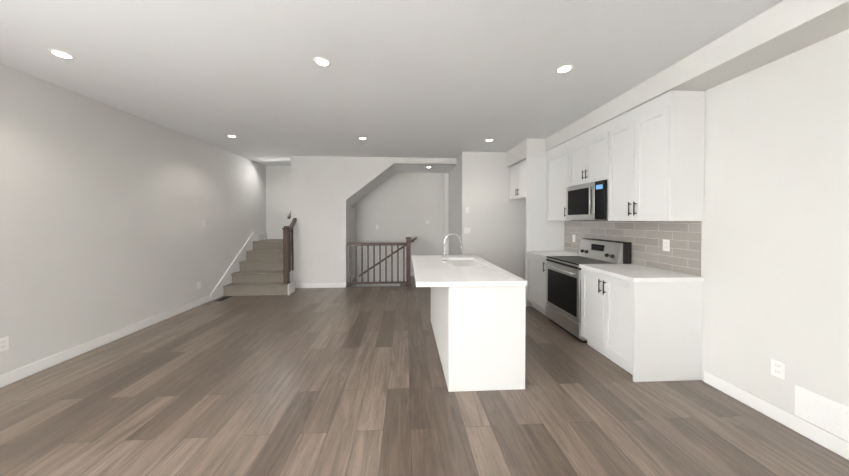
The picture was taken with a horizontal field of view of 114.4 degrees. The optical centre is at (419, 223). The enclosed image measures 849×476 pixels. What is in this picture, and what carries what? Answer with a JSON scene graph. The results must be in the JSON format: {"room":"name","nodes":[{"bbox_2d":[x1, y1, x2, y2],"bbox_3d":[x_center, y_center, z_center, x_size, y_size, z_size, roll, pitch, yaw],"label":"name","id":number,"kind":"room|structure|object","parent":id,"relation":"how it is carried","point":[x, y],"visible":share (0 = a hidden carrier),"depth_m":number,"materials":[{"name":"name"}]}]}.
{"room":"kitchen","nodes":[
{"label":"kitchen","id":0,"kind":"room"},
{"bbox_2d":[0,63,265,374],"bbox_3d":[-3.621,0.016,2.123,0.120,2.760,9.540,0,1,-3],"label":"wall","id":1,"kind":"structure","parent":0,"point":[106,210],"depth_m":3.08,"materials":[{"name":"paint"}]},
{"bbox_2d":[0,336,8,351],"bbox_3d":[-3.566,1.034,2.339,0.008,0.115,0.072,0,1,-3],"label":"electrical outlet plate","id":2,"kind":"object","parent":1,"relation":"attached to","point":[4,342],"depth_m":2.35,"materials":[{"name":"white plastic"}]},
{"bbox_2d":[0,295,209,387],"bbox_3d":[-3.503,1.356,1.167,0.013,0.105,7.344,0,1,-3],"label":"baseboard","id":3,"kind":"structure","parent":1,"relation":"attached to","point":[15,375],"depth_m":2.95,"materials":[{"name":"white wood"}]},
{"bbox_2d":[266,166,448,286],"bbox_3d":[-0.769,0.954,7.000,6.080,4.760,0.120,0,1,-3],"label":"wall","id":4,"kind":"structure","parent":0,"point":[398,207],"depth_m":6.93,"materials":[{"name":"paint"}]},
{"bbox_2d":[347,164,395,205],"bbox_3d":[-1.130,-0.918,6.396,1.120,0.982,0.997,0,1,-3],"label":"ceiling soffit","id":5,"kind":"structure","parent":0,"point":[371,186],"depth_m":6.35,"materials":[{"name":"paint"}]},
{"bbox_2d":[291,156,456,286],"bbox_3d":[-0.947,0.969,5.869,3.488,4.758,0.120,0,1,-3],"label":"wall","id":6,"kind":"structure","parent":0,"point":[324,189],"depth_m":5.73,"materials":[{"name":"paint"}]},
{"bbox_2d":[295,283,345,287],"bbox_3d":[-2.127,1.297,5.744,1.145,0.105,0.013,0,1,-3],"label":"baseboard","id":7,"kind":"structure","parent":6,"relation":"attached to","point":[297,285],"depth_m":5.74,"materials":[{"name":"white wood"}]},
{"bbox_2d":[0,0,782,172],"bbox_3d":[-0.525,-1.361,2.266,6.320,0.250,9.540,0,1,-3],"label":"ceiling","id":8,"kind":"structure","parent":0,"point":[430,78],"depth_m":2.32,"materials":[{"name":"paint"}]},
{"bbox_2d":[47,49,75,59],"bbox_3d":[-2.885,-1.362,2.203,0.143,0.005,0.143,0,1,-12],"label":"recessed light","id":9,"kind":"object","parent":8,"relation":"in","point":[58,53],"depth_m":2.20,"materials":[{"name":"white"}]},
{"bbox_2d":[313,57,330,66],"bbox_3d":[-0.823,-1.363,2.310,0.143,0.005,0.143,0,1,-9],"label":"recessed light","id":10,"kind":"object","parent":8,"relation":"in","point":[325,62],"depth_m":2.31,"materials":[{"name":"white"}]},
{"bbox_2d":[555,65,573,73],"bbox_3d":[1.280,-1.364,2.420,0.143,0.005,0.143,0,1,-12],"label":"recessed light","id":11,"kind":"object","parent":8,"relation":"in","point":[563,69],"depth_m":2.42,"materials":[{"name":"white"}]},
{"bbox_2d":[507,0,848,166],"bbox_3d":[2.229,-1.206,1.575,0.648,0.298,7.626,0,1,-3],"label":"ceiling bulkhead","id":12,"kind":"object","parent":8,"relation":"attached to","point":[783,28],"visible":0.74,"depth_m":1.98,"materials":[{"name":"paint"}]},
{"bbox_2d":[0,276,848,475],"bbox_3d":[-0.525,1.444,2.302,6.320,0.100,9.540,0,1,-3],"label":"floor","id":13,"kind":"structure","parent":0,"point":[349,381],"depth_m":2.04,"materials":[{"name":"brown wood"}]},
{"bbox_2d":[216,296,231,300],"bbox_3d":[-3.546,1.357,4.948,0.120,0.005,0.300,0,1,-3],"label":"floor vent","id":14,"kind":"object","parent":13,"relation":"in","point":[224,298],"visible":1,"depth_m":4.95,"materials":[{"name":"black"}]},
{"bbox_2d":[210,211,296,300],"bbox_3d":[-3.130,0.314,5.818,1.237,2.069,1.971,0,1,-3],"label":"staircase","id":15,"kind":"object","parent":13,"relation":"on","point":[261,264],"visible":0.88,"depth_m":5.42,"materials":[{"name":"beige carpet"}]},
{"bbox_2d":[346,237,411,285],"bbox_3d":[-0.872,0.818,5.871,1.373,1.060,0.112,0,1,-3],"label":"guard railing","id":16,"kind":"object","parent":13,"relation":"on","point":[407,243],"depth_m":5.86,"materials":[{"name":"brown wood"}]},
{"bbox_2d":[431,285,526,391],"bbox_3d":[0.521,0.944,3.088,0.650,0.879,1.624,0,1,-3],"label":"kitchen island","id":17,"kind":"object","parent":13,"relation":"on","point":[478,305],"depth_m":2.28,"materials":[{"name":"white"}]},
{"bbox_2d":[411,257,470,288],"bbox_3d":[0.151,0.484,3.064,0.450,0.040,1.675,0,1,-3],"label":"island countertop","id":18,"kind":"structure","parent":17,"relation":"on","point":[433,272],"depth_m":2.53,"materials":[{"name":"white stone"}]},
{"bbox_2d":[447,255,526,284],"bbox_3d":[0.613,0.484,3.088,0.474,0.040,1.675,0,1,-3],"label":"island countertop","id":19,"kind":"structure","parent":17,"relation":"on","point":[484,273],"depth_m":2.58,"materials":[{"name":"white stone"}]},
{"bbox_2d":[451,261,478,264],"bbox_3d":[0.554,0.597,3.318,0.404,0.216,0.743,0,1,-3],"label":"sink","id":20,"kind":"object","parent":19,"relation":"in","point":[452,262],"depth_m":3.43,"materials":[{"name":"white stone"}]},
{"bbox_2d":[525,253,588,315],"bbox_3d":[2.103,0.930,4.213,0.626,0.879,0.602,0,1,-3],"label":"base cabinet","id":21,"kind":"object","parent":13,"relation":"on","point":[535,270],"depth_m":4.23,"materials":[{"name":"white"}]},
{"bbox_2d":[525,249,577,256],"bbox_3d":[2.090,0.470,4.206,0.651,0.040,0.602,0,1,-3],"label":"countertop","id":22,"kind":"structure","parent":21,"relation":"on","point":[536,252],"depth_m":4.25,"materials":[{"name":"white stone"}]},
{"bbox_2d":[544,238,631,342],"bbox_3d":[2.092,0.796,3.526,0.677,1.165,0.756,0,1,-3],"label":"range","id":23,"kind":"object","parent":13,"relation":"on","point":[563,292],"visible":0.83,"depth_m":3.42,"materials":[{"name":"silver metal"}]},
{"bbox_2d":[581,269,703,381],"bbox_3d":[2.177,0.949,2.780,0.626,0.879,0.737,0,1,-3],"label":"base cabinet","id":24,"kind":"object","parent":13,"relation":"on","point":[640,323],"depth_m":2.42,"materials":[{"name":"white"}]},
{"bbox_2d":[579,265,703,284],"bbox_3d":[2.165,0.488,2.767,0.651,0.040,0.749,0,1,-3],"label":"countertop","id":25,"kind":"structure","parent":24,"relation":"on","point":[638,274],"depth_m":2.58,"materials":[{"name":"white stone"}]},
{"bbox_2d":[449,152,525,279],"bbox_3d":[1.548,-0.035,6.210,1.528,2.758,1.668,0,1,-3],"label":"wall","id":26,"kind":"structure","parent":0,"point":[494,219],"depth_m":5.37,"materials":[{"name":"paint"}]},
{"bbox_2d":[411,174,448,275],"bbox_3d":[0.275,0.045,6.145,1.018,2.600,1.670,0,1,-3],"label":"wall","id":27,"kind":"structure","parent":26,"relation":"attached to","point":[446,175],"depth_m":6.98,"materials":[{"name":"white"}]},
{"bbox_2d":[464,228,469,233],"bbox_3d":[0.929,0.135,5.339,0.120,0.115,0.012,0,1,-3],"label":"switch plate","id":28,"kind":"object","parent":26,"relation":"attached to","point":[466,230],"depth_m":5.34,"materials":[{"name":"white plastic"}]},
{"bbox_2d":[569,29,848,414],"bbox_3d":[2.571,0.012,2.445,0.120,2.760,9.540,0,1,-3],"label":"wall","id":29,"kind":"structure","parent":0,"point":[775,251],"depth_m":1.92,"materials":[{"name":"paint"}]},
{"bbox_2d":[509,160,525,199],"bbox_3d":[2.077,-0.779,4.962,0.596,0.636,0.854,0,1,-3],"label":"upper cabinet","id":30,"kind":"object","parent":29,"relation":"attached to","point":[517,173],"depth_m":4.97,"materials":[{"name":"white wood"}]},
{"bbox_2d":[546,141,570,220],"bbox_3d":[2.259,-0.619,4.171,0.316,1.136,0.665,0,1,-3],"label":"upper cabinet","id":31,"kind":"object","parent":29,"relation":"attached to","point":[556,192],"depth_m":4.21,"materials":[{"name":"white"}]},
{"bbox_2d":[565,125,600,189],"bbox_3d":[2.293,-0.847,3.516,0.316,0.663,0.759,0,1,-3],"label":"upper cabinet","id":32,"kind":"object","parent":29,"relation":"attached to","point":[583,156],"depth_m":3.54,"materials":[{"name":"white"}]},
{"bbox_2d":[566,179,607,220],"bbox_3d":[2.249,-0.276,3.521,0.399,0.471,0.754,0,1,-3],"label":"microwave","id":33,"kind":"object","parent":32,"relation":"attached to","point":[587,201],"visible":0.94,"depth_m":3.41,"materials":[{"name":"silver metal"}]},
{"bbox_2d":[564,220,701,275],"bbox_3d":[2.452,0.209,3.479,0.010,0.498,2.086,0,1,-3],"label":"tile backsplash","id":34,"kind":"structure","parent":29,"relation":"attached to","point":[646,238],"depth_m":2.91,"materials":[{"name":"grey tile"}]},
{"bbox_2d":[601,90,704,220],"bbox_3d":[2.330,-0.601,2.809,0.316,1.136,0.782,0,1,-3],"label":"upper cabinet","id":35,"kind":"object","parent":29,"relation":"attached to","point":[646,160],"depth_m":2.52,"materials":[{"name":"white"}]},
{"bbox_2d":[663,239,669,250],"bbox_3d":[2.480,0.218,2.753,0.008,0.115,0.072,0,1,-3],"label":"electrical outlet plate","id":36,"kind":"object","parent":29,"relation":"attached to","point":[666,243],"depth_m":2.75,"materials":[{"name":"white plastic"}]},
{"bbox_2d":[704,370,848,459],"bbox_3d":[2.625,1.369,0.126,0.013,0.105,4.569,0,1,-3],"label":"baseboard","id":37,"kind":"structure","parent":29,"relation":"attached to","point":[825,438],"depth_m":1.90,"materials":[{"name":"white"}]},
{"bbox_2d":[771,359,784,379],"bbox_3d":[2.533,1.029,1.935,0.008,0.115,0.072,0,1,-3],"label":"electrical outlet plate","id":38,"kind":"object","parent":29,"relation":"attached to","point":[777,368],"depth_m":1.93,"materials":[{"name":"white plastic"}]},
{"bbox_2d":[795,385,848,441],"bbox_3d":[2.556,1.193,1.427,0.015,0.206,0.840,0,1,-3],"label":"air vent","id":39,"kind":"object","parent":29,"relation":"in","point":[824,413],"visible":1,"depth_m":1.72,"materials":[{"name":"white plastic"}]}
]}

